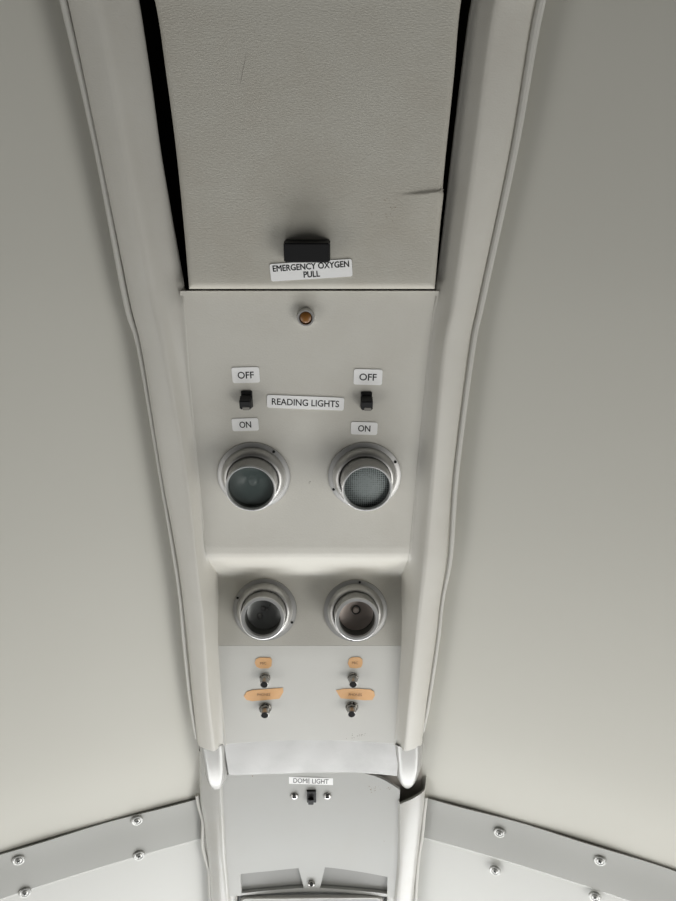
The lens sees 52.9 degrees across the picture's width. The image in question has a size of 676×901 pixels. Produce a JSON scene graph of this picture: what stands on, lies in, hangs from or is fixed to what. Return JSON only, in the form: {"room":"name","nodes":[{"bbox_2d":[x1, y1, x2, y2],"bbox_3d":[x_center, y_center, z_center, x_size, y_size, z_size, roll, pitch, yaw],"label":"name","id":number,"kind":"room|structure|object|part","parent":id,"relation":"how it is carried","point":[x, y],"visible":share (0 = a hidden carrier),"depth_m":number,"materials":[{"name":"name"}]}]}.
{"room":"small airplane cabin","nodes":[
{"label":"small airplane cabin","id":0,"kind":"room"},
{"bbox_2d":[0,0,199,853],"bbox_3d":[-0.503,-0.101,0.405,0.750,0.356,1.346,0,-66,0],"label":"ceiling","id":1,"kind":"structure","parent":0,"point":[96,727],"depth_m":0.61,"materials":[{"name":"beige plastic"}]},
{"bbox_2d":[0,798,200,899],"bbox_3d":[-0.491,0.499,0.674,0.674,0.308,0.066,0,-66,0],"label":"strip","id":2,"kind":"object","parent":1,"relation":"attached to","point":[25,869],"visible":1,"depth_m":0.77,"materials":[{"name":"grey metal"}]},
{"bbox_2d":[0,838,208,900],"bbox_3d":[-0.503,0.699,0.724,0.750,0.382,0.374,0,-66,0],"label":"ceiling","id":3,"kind":"structure","parent":0,"point":[178,873],"depth_m":0.81,"materials":[{"name":"grey plastic"}]},
{"bbox_2d":[413,838,625,900],"bbox_3d":[0.447,0.699,0.724,0.750,0.382,0.374,0,-66,0],"label":"ceiling","id":4,"kind":"structure","parent":0,"point":[446,872],"depth_m":0.81,"materials":[{"name":"grey plastic"}]},
{"bbox_2d":[421,0,675,869],"bbox_3d":[0.447,-0.101,0.405,0.750,0.356,1.346,0,-66,0],"label":"ceiling","id":5,"kind":"structure","parent":0,"point":[552,708],"depth_m":0.59,"materials":[{"name":"beige plastic"}]},
{"bbox_2d":[59,0,545,801],"bbox_3d":[-0.017,-0.007,0.630,0.345,0.123,1.100,0,-66,0],"label":"console","id":6,"kind":"object","parent":5,"relation":"attached to","point":[232,140],"visible":0.99,"depth_m":0.54,"materials":[{"name":"grey plastic"}]},
{"bbox_3d":[-0.143,-0.027,0.593,0.057,0.072,0.756,-2,-66,1],"label":"rail","id":7,"kind":"part","parent":6,"relation":"part of","materials":[{"name":"grey plastic"}]},
{"bbox_2d":[231,367,259,382],"bbox_3d":[-0.077,-0.063,0.565,0.023,0.001,0.014,-1,-65,1],"label":"placard","id":8,"kind":"object","parent":6,"relation":"attached to","point":[239,374],"visible":1,"depth_m":0.56,"materials":[{"name":"white plastic"}]},
{"bbox_2d":[232,418,258,430],"bbox_3d":[-0.080,-0.022,0.584,0.023,0.001,0.012,-2,-65,1],"label":"placard","id":9,"kind":"object","parent":6,"relation":"attached to","point":[238,424],"visible":1,"depth_m":0.58,"materials":[{"name":"white plastic"}]},
{"bbox_2d":[239,391,252,409],"bbox_3d":[-0.077,-0.042,0.570,0.010,0.010,0.015,0,-65,0],"label":"rocker switch","id":10,"kind":"object","parent":6,"relation":"attached to","point":[246,398],"visible":1,"depth_m":0.57,"materials":[{"name":"black plastic"}]},
{"bbox_2d":[217,442,289,510],"bbox_3d":[-0.075,0.028,0.592,0.065,0.027,0.065,0,-67,0],"label":"light","id":11,"kind":"object","parent":6,"relation":"attached to","point":[251,483],"visible":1,"depth_m":0.59,"materials":[{"name":"silver metal"}]},
{"bbox_3d":[-0.074,0.026,0.594,0.009,0.012,0.009,0,-67,0],"label":"bulb","id":12,"kind":"part","parent":11,"relation":"part of","materials":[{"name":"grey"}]},
{"bbox_2d":[244,688,282,700],"bbox_3d":[-0.079,0.258,0.719,0.042,0.001,0.017,0,-67,-1],"label":"label","id":13,"kind":"object","parent":6,"relation":"attached to","point":[274,693],"visible":1,"depth_m":0.72,"materials":[{"name":"brown"}]},
{"bbox_2d":[255,657,271,668],"bbox_3d":[-0.077,0.220,0.704,0.018,0.001,0.014,0,-67,0],"label":"label","id":14,"kind":"object","parent":6,"relation":"attached to","point":[261,662],"visible":1,"depth_m":0.70,"materials":[{"name":"brown paper"}]},
{"bbox_2d":[259,673,269,687],"bbox_3d":[-0.076,0.239,0.706,0.012,0.012,0.012,-23,-68,10],"label":"socket","id":15,"kind":"object","parent":6,"relation":"attached to","point":[264,678],"visible":1,"depth_m":0.70,"materials":[{"name":"silver metal"}]},
{"bbox_2d":[233,579,296,640],"bbox_3d":[-0.074,0.166,0.683,0.065,0.042,0.062,19,-67,-8],"label":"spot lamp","id":16,"kind":"object","parent":6,"relation":"attached to","point":[269,612],"visible":1,"depth_m":0.69,"materials":[{"name":"silver metal"}]},
{"bbox_2d":[259,703,271,718],"bbox_3d":[-0.077,0.277,0.720,0.014,0.012,0.014,-23,-68,10],"label":"socket","id":17,"kind":"object","parent":6,"relation":"attached to","point":[264,708],"visible":1,"depth_m":0.72,"materials":[{"name":"silver metal"}]},
{"bbox_2d":[259,703,271,709],"bbox_3d":[-0.078,0.275,0.725,0.014,0.002,0.014,-1,-68,-2],"label":"washer","id":18,"kind":"object","parent":17,"relation":"in","point":[260,705],"depth_m":0.72,"materials":[{"name":"silver metal"}]},
{"bbox_2d":[267,395,343,410],"bbox_3d":[-0.028,-0.041,0.576,0.065,0.001,0.012,2,-65,-1],"label":"placard","id":19,"kind":"object","parent":6,"relation":"attached to","point":[273,401],"visible":1,"depth_m":0.57,"materials":[{"name":"white plastic"}]},
{"bbox_2d":[297,307,314,325],"bbox_3d":[-0.026,-0.106,0.541,0.014,0.007,0.014,-21,-68,9],"label":"indicator light","id":20,"kind":"object","parent":6,"relation":"attached to","point":[304,317],"visible":1,"depth_m":0.54,"materials":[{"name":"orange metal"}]},
{"bbox_3d":[-0.023,-0.149,0.508,0.034,0.015,0.015,0,-66,0],"label":"pull handle","id":21,"kind":"part","parent":6,"relation":"part of","materials":[{"name":"black plastic"}]},
{"bbox_3d":[-0.022,-0.237,0.473,0.229,0.021,0.251,0,-66,0],"label":"compartment door","id":22,"kind":"part","parent":6,"relation":"part of","materials":[{"name":"grey plastic"}]},
{"bbox_3d":[-0.023,0.032,0.628,0.206,0.043,0.363,0,-66,0],"label":"panel","id":23,"kind":"part","parent":6,"relation":"part of","materials":[{"name":"grey plastic"}]},
{"bbox_3d":[-0.029,0.259,0.720,0.193,0.014,0.126,0,-66,0],"label":"panel","id":24,"kind":"part","parent":6,"relation":"part of","materials":[{"name":"grey paint"}]},
{"bbox_2d":[270,259,351,280],"bbox_3d":[-0.021,-0.138,0.520,0.063,0.001,0.013,-3,-65,2],"label":"placard","id":25,"kind":"object","parent":6,"relation":"attached to","point":[342,267],"visible":1,"depth_m":0.52,"materials":[{"name":"white plastic"}]},
{"bbox_2d":[195,749,427,900],"bbox_3d":[-0.031,0.490,0.824,0.270,0.078,0.324,0,-66,0],"label":"light panel","id":26,"kind":"object","parent":6,"relation":"attached to","point":[362,839],"visible":0.99,"depth_m":0.80,"materials":[{"name":"white paint"}]},
{"bbox_3d":[-0.141,0.483,0.821,0.039,0.078,0.310,0,-66,0],"label":"rail","id":27,"kind":"part","parent":26,"relation":"part of","materials":[{"name":"white paint"}]},
{"bbox_2d":[289,777,332,784],"bbox_3d":[-0.031,0.380,0.781,0.062,0.002,0.010,2,-66,-1],"label":"placard","id":28,"kind":"object","parent":26,"relation":"attached to","point":[292,780],"visible":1,"depth_m":0.78,"materials":[{"name":"white plastic"}]},
{"bbox_2d":[291,790,330,804],"bbox_3d":[-0.031,0.401,0.785,0.047,0.008,0.017,0,-66,0],"label":"switch","id":29,"kind":"object","parent":26,"relation":"attached to","point":[311,794],"visible":1,"depth_m":0.78,"materials":[{"name":"black plastic"}]},
{"bbox_3d":[-0.031,0.405,0.785,0.006,0.004,0.007,0,-73,0],"label":"lever","id":30,"kind":"part","parent":29,"relation":"part of","materials":[{"name":"black plastic"}]},
{"bbox_3d":[-0.032,0.452,0.801,0.204,0.035,0.184,0,-66,0],"label":"plate","id":31,"kind":"part","parent":26,"relation":"part of","materials":[{"name":"grey paint"}]},
{"bbox_2d":[240,894,383,900],"bbox_3d":[-0.032,0.578,0.838,0.176,0.017,0.076,0,-66,0],"label":"dome light","id":32,"kind":"object","parent":26,"relation":"attached to","point":[356,897],"visible":1,"depth_m":0.83,"materials":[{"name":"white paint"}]},
{"bbox_3d":[-0.028,0.566,0.849,0.188,0.031,0.165,0,-66,0],"label":"mounting plate","id":33,"kind":"part","parent":26,"relation":"part of","materials":[{"name":"grey paint"}]},
{"bbox_3d":[0.079,0.502,0.827,0.039,0.074,0.271,1,-66,-1],"label":"rail","id":34,"kind":"part","parent":26,"relation":"part of","materials":[{"name":"white paint"}]},
{"bbox_2d":[345,702,357,717],"bbox_3d":[0.015,0.276,0.720,0.014,0.012,0.014,-9,-66,4],"label":"socket","id":35,"kind":"object","parent":6,"relation":"attached to","point":[351,707],"visible":1,"depth_m":0.72,"materials":[{"name":"silver metal"}]},
{"bbox_2d":[345,702,357,709],"bbox_3d":[0.015,0.274,0.725,0.014,0.002,0.014,1,-68,2],"label":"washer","id":36,"kind":"object","parent":35,"relation":"in","point":[348,702],"depth_m":0.72,"materials":[{"name":"silver metal"}]},
{"bbox_2d":[347,673,358,687],"bbox_3d":[0.016,0.239,0.706,0.012,0.012,0.012,-23,-68,10],"label":"socket","id":37,"kind":"object","parent":6,"relation":"attached to","point":[352,677],"visible":1,"depth_m":0.70,"materials":[{"name":"silver metal"}]},
{"bbox_2d":[324,580,386,641],"bbox_3d":[0.018,0.167,0.683,0.065,0.042,0.062,19,-67,-8],"label":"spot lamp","id":38,"kind":"object","parent":6,"relation":"attached to","point":[356,617],"visible":1,"depth_m":0.69,"materials":[{"name":"silver metal"}]},
{"bbox_2d":[351,605,360,613],"bbox_3d":[0.018,0.160,0.685,0.009,0.002,0.009,0,-85,-2],"label":"socket","id":39,"kind":"object","parent":38,"relation":"attached to","point":[355,609],"depth_m":0.68,"materials":[{"name":"grey"}]},
{"bbox_2d":[336,689,374,699],"bbox_3d":[0.018,0.258,0.719,0.041,0.001,0.015,0,-67,1],"label":"label","id":40,"kind":"object","parent":6,"relation":"attached to","point":[357,694],"visible":1,"depth_m":0.72,"materials":[{"name":"brown"}]},
{"bbox_2d":[348,657,362,667],"bbox_3d":[0.018,0.220,0.704,0.015,0.001,0.014,0,-67,0],"label":"label","id":41,"kind":"object","parent":6,"relation":"attached to","point":[354,662],"visible":1,"depth_m":0.70,"materials":[{"name":"brown paper"}]},
{"bbox_2d":[328,442,400,510],"bbox_3d":[0.024,0.028,0.592,0.065,0.028,0.065,0,-67,0],"label":"light","id":42,"kind":"object","parent":6,"relation":"attached to","point":[370,476],"visible":1,"depth_m":0.59,"materials":[{"name":"silver metal"}]},
{"bbox_2d":[351,422,377,434],"bbox_3d":[0.023,-0.019,0.586,0.023,0.001,0.012,2,-66,-1],"label":"placard","id":43,"kind":"object","parent":6,"relation":"attached to","point":[360,428],"visible":1,"depth_m":0.58,"materials":[{"name":"white"}]},
{"bbox_2d":[360,392,372,410],"bbox_3d":[0.024,-0.041,0.571,0.010,0.010,0.015,0,-65,0],"label":"rocker switch","id":44,"kind":"object","parent":6,"relation":"attached to","point":[366,400],"visible":1,"depth_m":0.57,"materials":[{"name":"black plastic"}]},
{"bbox_2d":[354,369,382,384],"bbox_3d":[0.025,-0.061,0.566,0.024,0.001,0.014,1,-65,-1],"label":"placard","id":45,"kind":"object","parent":6,"relation":"attached to","point":[361,376],"visible":1,"depth_m":0.56,"materials":[{"name":"white plastic"}]},
{"bbox_3d":[-0.028,0.410,0.800,0.250,0.017,0.200,0,-66,0],"label":"backing plate","id":46,"kind":"part","parent":6,"relation":"part of","materials":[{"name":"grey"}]},
{"bbox_3d":[0.094,-0.028,0.593,0.061,0.072,0.759,4,-66,-2],"label":"rail","id":47,"kind":"part","parent":6,"relation":"part of","materials":[{"name":"grey plastic"}]},
{"bbox_2d":[424,798,675,900],"bbox_3d":[0.435,0.507,0.677,0.674,0.308,0.083,0,-66,0],"label":"strip","id":48,"kind":"object","parent":5,"relation":"attached to","point":[626,877],"visible":0.98,"depth_m":0.77,"materials":[{"name":"grey metal"}]}
]}

